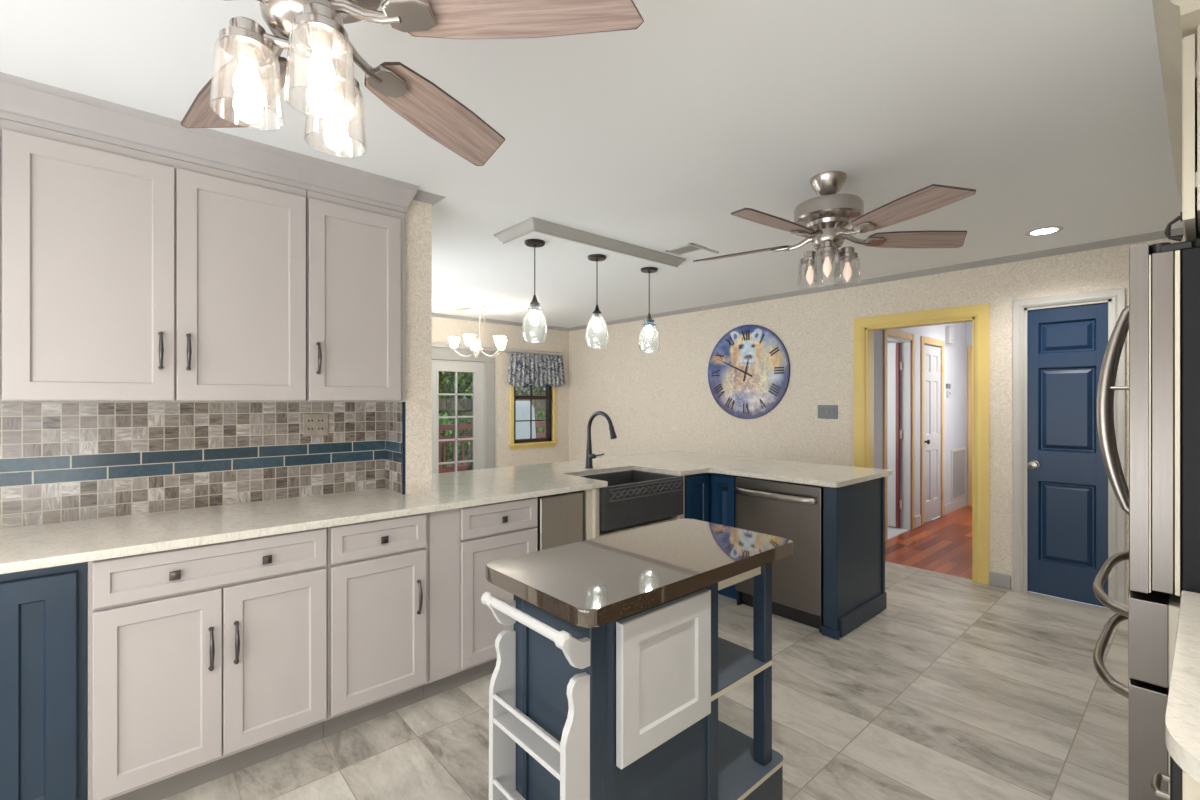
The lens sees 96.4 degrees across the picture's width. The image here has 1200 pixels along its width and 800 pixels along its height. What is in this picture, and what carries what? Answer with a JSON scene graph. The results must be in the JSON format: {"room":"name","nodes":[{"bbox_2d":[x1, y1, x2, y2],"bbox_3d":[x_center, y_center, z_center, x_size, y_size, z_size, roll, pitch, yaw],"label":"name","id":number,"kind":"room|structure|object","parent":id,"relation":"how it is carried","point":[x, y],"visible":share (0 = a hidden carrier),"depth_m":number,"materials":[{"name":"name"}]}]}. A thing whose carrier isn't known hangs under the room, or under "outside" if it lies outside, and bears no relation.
{"room":"kitchen","nodes":[
{"label":"kitchen","id":0,"kind":"room"},
{"bbox_2d":[0,401,385,401],"bbox_3d":[-2.468,0.165,1.809,3.400,2.440,0.120,0,0,-41],"label":"wall","id":1,"kind":"structure","parent":0,"point":[0,401],"depth_m":2.34,"materials":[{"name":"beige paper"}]},
{"bbox_2d":[0,118,305,400],"bbox_3d":[-1.716,-0.464,2.156,0.907,0.933,0.352,0,0,-41],"label":"upper cabinet","id":2,"kind":"object","parent":1,"relation":"attached to","point":[127,274],"visible":1,"depth_m":1.99,"materials":[{"name":"grey paint"}]},
{"bbox_2d":[0,72,417,212],"bbox_3d":[-1.753,-0.993,2.115,1.977,0.125,0.364,0,0,-41],"label":"trim","id":3,"kind":"structure","parent":2,"relation":"on","point":[22,100],"depth_m":2.06,"materials":[{"name":"paint"}]},
{"bbox_2d":[0,402,401,528],"bbox_3d":[-2.287,0.239,1.717,3.250,0.464,0.258,0,0,-41],"label":"backsplash","id":4,"kind":"structure","parent":1,"relation":"attached to","point":[61,462],"depth_m":2.30,"materials":[{"name":"tile"}]},
{"bbox_2d":[303,413,328,435],"bbox_3d":[-1.406,0.120,2.653,0.115,0.110,0.008,0,0,-41],"label":"outlet plate","id":5,"kind":"object","parent":4,"relation":"attached to","point":[313,424],"visible":1,"depth_m":2.65,"materials":[{"name":"beige plastic"}]},
{"bbox_2d":[402,402,405,494],"bbox_3d":[-0.985,0.239,2.691,0.014,0.464,0.010,0,0,-41],"label":"strip","id":6,"kind":"object","parent":4,"relation":"attached to","point":[403,403],"visible":1,"depth_m":2.69,"materials":[{"name":"blue paint"}]},
{"bbox_2d":[306,190,404,400],"bbox_3d":[-1.210,-0.464,2.604,0.438,0.933,0.352,0,0,-41],"label":"upper cabinet","id":7,"kind":"object","parent":1,"relation":"attached to","point":[355,251],"visible":0.99,"depth_m":2.48,"materials":[{"name":"grey paint"}]},
{"bbox_2d":[413,189,445,205],"bbox_3d":[-1.053,-1.037,2.884,0.245,0.036,0.495,0,0,-41],"label":"trim","id":8,"kind":"structure","parent":1,"relation":"attached to","point":[422,196],"depth_m":2.74,"materials":[{"name":"grey paint"}]},
{"bbox_2d":[386,199,431,493],"bbox_3d":[-1.055,-0.292,2.882,0.140,1.526,0.385,0,0,-41],"label":"wall pillar","id":9,"kind":"structure","parent":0,"point":[418,215],"depth_m":2.74,"materials":[{"name":"beige paint"}]},
{"bbox_2d":[432,317,568,467],"bbox_3d":[-1.861,0.165,6.699,3.890,2.440,0.100,0,0,-41],"label":"wall","id":10,"kind":"structure","parent":0,"point":[442,328],"depth_m":7.23,"materials":[{"name":"beige paint"}]},
{"bbox_2d":[432,360,483,473],"bbox_3d":[-1.839,0.443,6.644,0.950,1.875,0.102,0,0,-41],"label":"door","id":11,"kind":"structure","parent":10,"relation":"in","point":[477,368],"depth_m":6.74,"materials":[{"name":"grey paint"}]},
{"bbox_2d":[432,347,494,468],"bbox_3d":[-1.840,0.370,6.630,1.230,2.030,0.030,0,0,-41],"label":"door frame","id":12,"kind":"structure","parent":10,"relation":"attached to","point":[437,353],"depth_m":6.96,"materials":[{"name":"grey paint"}]},
{"bbox_2d":[432,343,562,355],"bbox_3d":[-1.897,-0.667,6.566,3.620,0.045,0.050,0,0,-41],"label":"ledge","id":13,"kind":"object","parent":10,"relation":"attached to","point":[433,344],"visible":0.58,"depth_m":7.13,"materials":[{"name":"grey paint"}]},
{"bbox_2d":[432,313,567,330],"bbox_3d":[-1.867,-1.035,6.596,3.705,0.040,0.045,0,0,-41],"label":"trim","id":14,"kind":"structure","parent":10,"relation":"attached to","point":[433,314],"depth_m":7.04,"materials":[{"name":"grey paint"}]},
{"bbox_2d":[508,352,558,449],"bbox_3d":[-0.938,0.000,7.475,0.820,1.320,0.140,0,0,-41],"label":"window","id":15,"kind":"structure","parent":10,"relation":"in","point":[550,440],"depth_m":7.50,"materials":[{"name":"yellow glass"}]},
{"bbox_2d":[507,353,564,386],"bbox_3d":[-0.879,-0.411,7.428,0.974,0.450,0.109,0,0,-41],"label":"window valance","id":16,"kind":"object","parent":10,"relation":"attached to","point":[536,370],"visible":1,"depth_m":7.39,"materials":[{"name":"blue fabric"}]},
{"bbox_2d":[0,0,1182,327],"bbox_3d":[-0.853,-1.105,3.017,7.420,0.100,7.150,0,0,-41],"label":"ceiling","id":17,"kind":"structure","parent":0,"point":[651,135],"depth_m":2.02,"materials":[{"name":"paint"}]},
{"bbox_2d":[181,0,643,165],"bbox_3d":[-0.638,-0.804,1.055,1.264,0.502,1.283,0,0,-41],"label":"ceiling fan","id":18,"kind":"object","parent":17,"relation":"hanging from","point":[246,85],"visible":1,"depth_m":1.07,"materials":[{"name":"brown wood"}]},
{"bbox_2d":[452,307,473,311],"bbox_3d":[-1.584,-1.052,6.182,0.120,0.007,0.300,0,0,-41],"label":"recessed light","id":19,"kind":"object","parent":17,"relation":"in","point":[461,309],"visible":1,"depth_m":6.18,"materials":[{"name":"white paint"}]},
{"bbox_2d":[448,305,506,357],"bbox_3d":[-1.325,-0.769,6.001,0.652,0.571,0.672,0,0,-41],"label":"chandelier","id":20,"kind":"object","parent":17,"relation":"hanging from","point":[475,345],"visible":1,"depth_m":5.92,"materials":[{"name":"silver metal"}]},
{"bbox_2d":[493,217,685,274],"bbox_3d":[-0.018,-1.024,3.703,1.380,0.063,0.440,0,0,-41],"label":"ceiling box","id":21,"kind":"object","parent":17,"relation":"attached to","point":[563,241],"visible":0.91,"depth_m":3.52,"materials":[{"name":"grey paint"}]},
{"bbox_2d":[522,239,546,342],"bbox_3d":[-0.408,-0.678,3.351,0.158,0.627,0.158,0,0,-24],"label":"pendant light","id":22,"kind":"object","parent":21,"relation":"hanging from","point":[535,243],"visible":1,"depth_m":3.34,"materials":[{"name":"clear glass"}]},
{"bbox_2d":[530,295,539,310],"bbox_3d":[-0.408,-0.610,3.351,0.060,0.101,0.060,0,0,-41],"label":"socket","id":23,"kind":"object","parent":22,"relation":"attached to","point":[534,303],"depth_m":3.34,"materials":[{"name":"grey metal"}]},
{"bbox_2d":[585,254,608,348],"bbox_3d":[-0.021,-0.678,3.694,0.160,0.628,0.160,0,0,-24],"label":"pendant light","id":24,"kind":"object","parent":21,"relation":"hanging from","point":[593,257],"visible":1,"depth_m":3.68,"materials":[{"name":"clear glass"}]},
{"bbox_2d":[593,305,600,318],"bbox_3d":[-0.021,-0.610,3.694,0.060,0.101,0.060,0,0,-41],"label":"socket","id":25,"kind":"object","parent":24,"relation":"attached to","point":[596,312],"depth_m":3.68,"materials":[{"name":"brown metal"}]},
{"bbox_2d":[638,267,659,352],"bbox_3d":[0.371,-0.678,4.040,0.162,0.628,0.162,0,0,-41],"label":"pendant light","id":26,"kind":"object","parent":21,"relation":"hanging from","point":[649,333],"visible":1,"depth_m":4.03,"materials":[{"name":"clear glass"}]},
{"bbox_2d":[645,313,652,325],"bbox_3d":[0.371,-0.610,4.040,0.060,0.101,0.060,0,0,-41],"label":"socket","id":27,"kind":"object","parent":26,"relation":"attached to","point":[649,320],"depth_m":4.02,"materials":[{"name":"grey metal"}]},
{"bbox_2d":[666,243,705,254],"bbox_3d":[0.597,-1.052,3.732,0.150,0.007,0.240,0,0,-41],"label":"ceiling vent","id":28,"kind":"object","parent":17,"relation":"in","point":[684,249],"visible":0.99,"depth_m":3.73,"materials":[{"name":"white metal"}]},
{"bbox_2d":[687,243,718,253],"bbox_3d":[0.715,-1.050,3.704,0.340,0.010,0.020,0,0,-41],"label":"strip","id":29,"kind":"object","parent":17,"relation":"attached to","point":[689,244],"visible":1,"depth_m":3.71,"materials":[{"name":"grey paint"}]},
{"bbox_2d":[693,171,975,285],"bbox_3d":[1.036,-0.804,2.504,1.239,0.502,1.291,0,0,-41],"label":"ceiling fan","id":30,"kind":"object","parent":17,"relation":"hanging from","point":[824,220],"visible":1,"depth_m":2.46,"materials":[{"name":"silver metal"}]},
{"bbox_2d":[1026,226,1062,235],"bbox_3d":[2.764,-1.052,3.336,0.180,0.007,0.180,0,0,-41],"label":"recessed light","id":31,"kind":"object","parent":17,"relation":"in","point":[1053,229],"visible":1,"depth_m":3.33,"materials":[{"name":"white paint"}]},
{"bbox_2d":[162,506,1127,799],"bbox_3d":[0.412,1.425,4.137,10.800,0.081,7.150,0,0,-41],"label":"floor","id":32,"kind":"structure","parent":0,"point":[960,688],"depth_m":2.36,"materials":[{"name":"grey tile"}]},
{"bbox_2d":[0,562,87,799],"bbox_3d":[-2.004,0.944,1.728,0.528,0.882,0.611,0,0,-41],"label":"base cabinet","id":33,"kind":"object","parent":32,"relation":"on","point":[44,611],"visible":0.88,"depth_m":1.62,"materials":[{"name":"blue paint"}]},
{"bbox_2d":[88,527,326,799],"bbox_3d":[-1.534,0.944,2.123,0.696,0.882,0.643,0,0,-41],"label":"base cabinet","id":34,"kind":"object","parent":32,"relation":"on","point":[206,663],"visible":0.99,"depth_m":1.87,"materials":[{"name":"grey paint"}]},
{"bbox_2d":[323,513,428,737],"bbox_3d":[-1.114,0.944,2.495,0.422,0.882,0.643,0,0,-41],"label":"base cabinet","id":35,"kind":"object","parent":32,"relation":"on","point":[378,570],"visible":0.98,"depth_m":2.27,"materials":[{"name":"grey paint"}]},
{"bbox_2d":[423,497,537,699],"bbox_3d":[-0.737,0.944,2.840,0.596,0.882,0.626,0,0,-41],"label":"base cabinet","id":36,"kind":"object","parent":32,"relation":"on","point":[463,631],"visible":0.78,"depth_m":2.55,"materials":[{"name":"grey paint"}]},
{"bbox_2d":[537,490,584,550],"bbox_3d":[-0.397,0.945,3.156,0.328,0.880,0.603,0,0,-41],"label":"trash compactor","id":37,"kind":"object","parent":32,"relation":"on","point":[561,517],"visible":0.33,"depth_m":2.92,"materials":[{"name":"grey metal"}]},
{"bbox_2d":[584,475,683,539],"bbox_3d":[0.054,0.944,3.542,0.855,0.882,0.622,0,0,-41],"label":"base cabinet","id":38,"kind":"object","parent":32,"relation":"on","point":[592,530],"visible":0.06,"depth_m":3.06,"materials":[{"name":"beige paint"}]},
{"bbox_2d":[481,519,792,799],"bbox_3d":[0.145,0.928,1.662,0.961,0.914,0.473,0,0,-41],"label":"kitchen island","id":39,"kind":"object","parent":32,"relation":"on","point":[609,678],"visible":1,"depth_m":1.45,"materials":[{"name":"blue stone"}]},
{"bbox_2d":[499,790,525,799],"bbox_3d":[-0.162,1.092,1.358,0.073,0.014,0.299,0,0,-41],"label":"shelf","id":40,"kind":"object","parent":39,"relation":"attached to","point":[518,794],"depth_m":1.47,"materials":[{"name":"white paint"}]},
{"bbox_2d":[493,708,559,779],"bbox_3d":[-0.162,0.862,1.358,0.073,0.014,0.299,0,0,-41],"label":"shelf","id":41,"kind":"object","parent":39,"relation":"attached to","point":[531,742],"depth_m":1.37,"materials":[{"name":"white paint"}]},
{"bbox_2d":[711,637,771,695],"bbox_3d":[0.331,0.857,1.789,0.343,0.004,0.339,0,0,-41],"label":"shelf","id":42,"kind":"object","parent":39,"relation":"attached to","point":[737,664],"depth_m":1.74,"materials":[{"name":"grey paint"}]},
{"bbox_2d":[718,720,782,799],"bbox_3d":[0.351,1.197,1.808,0.398,0.004,0.377,0,0,-41],"label":"shelf","id":43,"kind":"object","parent":39,"relation":"attached to","point":[740,772],"depth_m":1.75,"materials":[{"name":"grey paint"}]},
{"bbox_2d":[684,473,737,599],"bbox_3d":[0.750,0.944,4.035,0.838,0.882,0.806,0,0,-41],"label":"base cabinet","id":44,"kind":"object","parent":32,"relation":"on","point":[708,497],"visible":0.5,"depth_m":3.71,"materials":[{"name":"blue paint"}]},
{"bbox_2d":[735,476,822,632],"bbox_3d":[1.298,0.946,3.567,0.628,0.878,0.612,0,0,-41],"label":"dishwasher","id":45,"kind":"object","parent":32,"relation":"on","point":[789,510],"visible":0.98,"depth_m":3.33,"materials":[{"name":"silver metal"}]},
{"bbox_2d":[822,477,886,639],"bbox_3d":[1.609,0.944,3.366,0.708,0.882,0.100,0,0,-41],"label":"peninsula end panel","id":46,"kind":"object","parent":32,"relation":"on","point":[854,592],"visible":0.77,"depth_m":3.25,"materials":[{"name":"blue paint"}]},
{"bbox_2d":[1093,238,1199,799],"bbox_3d":[1.940,0.477,1.474,0.910,1.775,0.837,0,0,-41],"label":"refrigerator","id":47,"kind":"object","parent":32,"relation":"on","point":[1161,502],"visible":0.99,"depth_m":1.38,"materials":[{"name":"silver metal"}]},
{"bbox_2d":[1164,24,1199,240],"bbox_3d":[2.001,-0.666,1.406,0.910,0.519,0.690,0,0,-41],"label":"upper cabinet","id":48,"kind":"object","parent":47,"relation":"on","point":[1190,214],"visible":0.91,"depth_m":1.33,"materials":[{"name":"beige paint"}]},
{"bbox_2d":[1151,755,1182,799],"bbox_3d":[1.415,0.945,0.895,0.605,0.880,0.666,0,0,-41],"label":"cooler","id":49,"kind":"object","parent":32,"relation":"on","point":[1175,779],"visible":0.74,"depth_m":0.93,"materials":[{"name":"black metal"}]},
{"bbox_2d":[1183,770,1199,799],"bbox_3d":[1.096,0.944,0.583,0.275,0.882,0.621,0,0,-41],"label":"base cabinet","id":50,"kind":"object","parent":32,"relation":"on","point":[1191,787],"visible":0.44,"depth_m":0.72,"materials":[{"name":"beige paint"}]},
{"bbox_2d":[1165,590,1199,782],"bbox_3d":[1.302,0.486,0.778,0.956,0.030,0.640,0,0,-41],"label":"countertop","id":51,"kind":"structure","parent":50,"relation":"on","point":[1182,717],"depth_m":0.86,"materials":[{"name":"white stone"}]},
{"bbox_2d":[569,235,1184,605],"bbox_3d":[1.821,0.165,5.383,0.120,2.440,7.150,0,0,-41],"label":"wall","id":52,"kind":"structure","parent":0,"point":[655,401],"depth_m":5.16,"materials":[{"name":"beige paint"}]},
{"bbox_2d":[708,325,789,418],"bbox_3d":[1.525,-0.299,5.602,0.031,0.984,0.984,0,0,-41],"label":"wall clock","id":53,"kind":"object","parent":52,"relation":"attached to","point":[749,366],"visible":1,"depth_m":5.58,"materials":[{"name":"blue paint"}]},
{"bbox_2d":[818,405,837,418],"bbox_3d":[2.106,0.105,4.961,0.011,0.125,0.190,0,0,-41],"label":"switch plate","id":54,"kind":"object","parent":52,"relation":"attached to","point":[824,411],"visible":1,"depth_m":4.95,"materials":[{"name":"white plastic"}]},
{"bbox_2d":[567,227,1183,330],"bbox_3d":[1.782,-1.035,5.302,0.045,0.040,6.820,0,0,-41],"label":"trim","id":55,"kind":"structure","parent":52,"relation":"attached to","point":[1178,231],"depth_m":4.28,"materials":[{"name":"grey paint"}]},
{"bbox_2d":[854,303,988,584],"bbox_3d":[2.647,0.328,4.448,0.160,2.115,0.995,0,0,-41],"label":"door frame","id":56,"kind":"structure","parent":52,"relation":"attached to","point":[864,327],"depth_m":4.12,"materials":[{"name":"yellow paint"}]},
{"bbox_2d":[989,571,1010,588],"bbox_3d":[2.966,1.335,3.987,0.014,0.100,0.148,0,0,-41],"label":"baseboard","id":57,"kind":"structure","parent":52,"relation":"attached to","point":[995,579],"depth_m":3.97,"materials":[{"name":"grey paint"}]},
{"bbox_2d":[1013,288,1124,609],"bbox_3d":[3.238,0.327,3.720,0.080,2.117,0.586,0,0,-41],"label":"door frame","id":58,"kind":"structure","parent":52,"relation":"attached to","point":[1115,298],"depth_m":3.87,"materials":[{"name":"grey paint"}]},
{"bbox_2d":[1028,302,1111,607],"bbox_3d":[3.228,0.359,3.705,0.104,2.035,0.464,0,0,-41],"label":"door","id":59,"kind":"structure","parent":52,"relation":"in","point":[1068,477],"depth_m":3.72,"materials":[{"name":"blue paint"}]},
{"bbox_2d":[874,322,965,516],"bbox_3d":[3.597,0.165,6.053,3.430,2.440,0.100,0,0,-41],"label":"wall","id":60,"kind":"structure","parent":0,"point":[954,354],"depth_m":6.50,"materials":[{"name":"paint"}]},
{"bbox_2d":[887,342,901,527],"bbox_3d":[3.035,0.373,6.042,0.050,2.000,0.672,0,0,-41],"label":"door","id":61,"kind":"structure","parent":60,"relation":"in","point":[894,504],"depth_m":5.83,"materials":[{"name":"white paint"}]},
{"bbox_2d":[883,329,914,540],"bbox_3d":[3.059,0.335,5.567,0.820,2.100,0.116,0,0,-41],"label":"door frame","id":62,"kind":"structure","parent":60,"relation":"attached to","point":[905,345],"depth_m":5.76,"materials":[{"name":"white paint"}]},
{"bbox_2d":[921,336,943,524],"bbox_3d":[3.849,0.335,6.199,0.760,2.100,0.016,0,0,-41],"label":"door frame","id":63,"kind":"structure","parent":60,"relation":"attached to","point":[926,340],"depth_m":6.01,"materials":[{"name":"brown wood"}]},
{"bbox_2d":[924,345,942,521],"bbox_3d":[3.854,0.373,6.204,0.625,2.000,0.085,0,0,-41],"label":"door","id":64,"kind":"structure","parent":60,"relation":"in","point":[933,368],"depth_m":6.21,"materials":[{"name":"white paint"}]},
{"bbox_2d":[915,497,966,527],"bbox_3d":[3.590,1.325,5.971,3.310,0.120,0.014,0,0,-41],"label":"baseboard","id":65,"kind":"structure","parent":60,"relation":"attached to","point":[955,505],"depth_m":6.63,"materials":[{"name":"grey paint"}]},
{"bbox_2d":[946,391,950,396],"bbox_3d":[4.272,-0.080,6.566,0.100,0.070,0.027,0,0,-41],"label":"thermostat","id":66,"kind":"object","parent":60,"relation":"attached to","point":[948,393],"visible":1,"depth_m":6.54,"materials":[{"name":"white paint"}]},
{"bbox_2d":[946,327,953,343],"bbox_3d":[4.280,-0.795,6.556,0.160,0.200,0.052,0,0,-41],"label":"door chime","id":67,"kind":"object","parent":60,"relation":"attached to","point":[949,330],"visible":1,"depth_m":6.51,"materials":[{"name":"white paint"}]},
{"bbox_2d":[951,447,965,501],"bbox_3d":[4.585,0.935,6.853,0.590,0.640,0.012,0,0,-41],"label":"air vent","id":68,"kind":"object","parent":60,"relation":"in","point":[958,456],"visible":1,"depth_m":6.84,"materials":[{"name":"white metal"}]},
{"bbox_2d":[966,322,971,505],"bbox_3d":[5.267,0.165,6.663,0.120,2.440,1.400,0,0,-41],"label":"wall","id":69,"kind":"structure","parent":0,"point":[968,324],"depth_m":7.06,"materials":[{"name":"paint"}]},
{"bbox_2d":[968,346,971,505],"bbox_3d":[5.203,0.335,6.723,0.136,2.100,0.975,0,0,-41],"label":"door frame","id":70,"kind":"structure","parent":69,"relation":"attached to","point":[969,347],"depth_m":7.02,"materials":[{"name":"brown wood"}]},
{"bbox_3d":[0.329,0.943,3.333,2.530,0.884,1.544,0,0,-41],"label":"wall","id":71,"kind":"structure","parent":0,"visible":0},
{"bbox_2d":[0,451,891,573],"bbox_3d":[-0.913,0.486,2.323,6.070,0.030,1.890,0,0,-41],"label":"countertop","id":72,"kind":"structure","parent":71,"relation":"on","point":[26,548],"depth_m":2.40,"materials":[{"name":"white stone"}]},
{"bbox_2d":[585,411,616,468],"bbox_3d":[0.005,0.272,3.647,0.058,0.399,0.302,0,0,-41],"label":"gooseneck faucet","id":73,"kind":"object","parent":72,"relation":"on","point":[589,456],"visible":1,"depth_m":3.71,"materials":[{"name":"grey metal"}]},
{"bbox_2d":[579,470,683,530],"bbox_3d":[0.137,0.625,3.480,0.700,0.249,0.479,0,0,-41],"label":"sink","id":74,"kind":"object","parent":72,"relation":"in","point":[630,497],"visible":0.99,"depth_m":3.32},
{"label":"outside","id":75,"kind":"structure","parent":0,"visible":0},
{"bbox_3d":[-1.798,1.485,8.824,9.000,0.100,2.800,0,0,-41],"label":"deck","id":76,"kind":"object","parent":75,"visible":0},
{"bbox_2d":[439,421,545,472],"bbox_3d":[-2.339,0.935,10.114,7.900,1.000,0.150,0,0,-41],"label":"deck railing","id":77,"kind":"object","parent":76,"relation":"on","point":[443,427],"visible":0.06,"depth_m":9.82,"materials":[{"name":"red wood"}]},
{"bbox_2d":[516,401,535,438],"bbox_3d":[-1.483,0.720,9.637,0.550,1.430,0.500,0,0,-41],"label":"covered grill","id":78,"kind":"object","parent":76,"relation":"on","point":[522,407],"visible":0.2,"depth_m":9.49,"materials":[{"name":"white plastic"}]},
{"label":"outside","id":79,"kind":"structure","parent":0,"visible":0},
{"bbox_2d":[441,462,470,466],"bbox_3d":[-11.628,1.910,20.689,50.000,0.150,33.600,0,0,-41],"label":"ground","id":80,"kind":"structure","parent":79,"point":[465,463],"depth_m":15.37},
{"bbox_2d":[439,411,461,466],"bbox_3d":[-3.745,0.858,11.641,1.553,1.470,1.517,0,0,-41],"label":"shrub","id":81,"kind":"object","parent":80,"relation":"on","point":[449,433],"visible":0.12,"depth_m":11.68,"materials":[{"name":"green plant"}]},
{"bbox_2d":[439,408,472,460],"bbox_3d":[-3.746,0.911,13.892,1.521,1.471,1.511,0,0,-41],"label":"shrub","id":82,"kind":"object","parent":80,"relation":"on","point":[460,420],"visible":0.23,"depth_m":13.80,"materials":[{"name":"green plant"}]},
{"bbox_2d":[439,371,472,398],"bbox_3d":[-5.934,-1.419,18.743,5.209,6.520,5.282,0,0,-23],"label":"tree","id":83,"kind":"object","parent":80,"relation":"on","point":[461,384],"visible":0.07,"depth_m":18.30,"materials":[{"name":"green plant"}]},
{"bbox_2d":[440,375,472,398],"bbox_3d":[-7.686,-2.265,24.573,6.437,8.211,6.468,0,0,-41],"label":"tree","id":84,"kind":"object","parent":80,"relation":"on","point":[464,375],"visible":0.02,"depth_m":23.12,"materials":[{"name":"green plant"}]},
{"bbox_2d":[460,418,472,458],"bbox_3d":[-2.596,0.890,12.920,1.531,1.508,1.569,0,0,-41],"label":"shrub","id":85,"kind":"object","parent":80,"relation":"on","point":[463,422],"visible":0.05,"depth_m":12.73,"materials":[{"name":"green plant"}]},
{"bbox_2d":[439,398,545,461],"bbox_3d":[-2.430,0.880,17.838,18.000,1.910,0.100,0,0,-41],"label":"fence","id":86,"kind":"object","parent":80,"relation":"on","point":[445,405],"visible":0.03,"depth_m":16.37,"materials":[{"name":"red wood"}]},
{"bbox_2d":[516,383,545,395],"bbox_3d":[-2.600,-1.431,21.605,5.051,6.545,5.371,0,0,-8],"label":"tree","id":87,"kind":"object","parent":80,"relation":"on","point":[535,392],"visible":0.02,"depth_m":20.54,"materials":[{"name":"green plant"}]},
{"bbox_2d":[535,410,545,437],"bbox_3d":[-1.280,0.872,14.098,1.557,1.476,1.557,0,0,-41],"label":"shrub","id":88,"kind":"object","parent":80,"relation":"on","point":[540,412],"visible":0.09,"depth_m":13.89,"materials":[{"name":"green plant"}]},
{"bbox_3d":[2.735,0.230,2.033,1.010,2.310,0.657,0,0,-41],"label":"pantry cabinet","id":89,"kind":"object","parent":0,"visible":0},
{"bbox_2d":[1152,0,1199,194],"bbox_3d":[2.351,-0.990,1.732,2.017,0.130,0.709,0,0,-41],"label":"trim","id":90,"kind":"structure","parent":89,"relation":"on","point":[1175,20],"depth_m":1.51,"materials":[{"name":"beige paint"}]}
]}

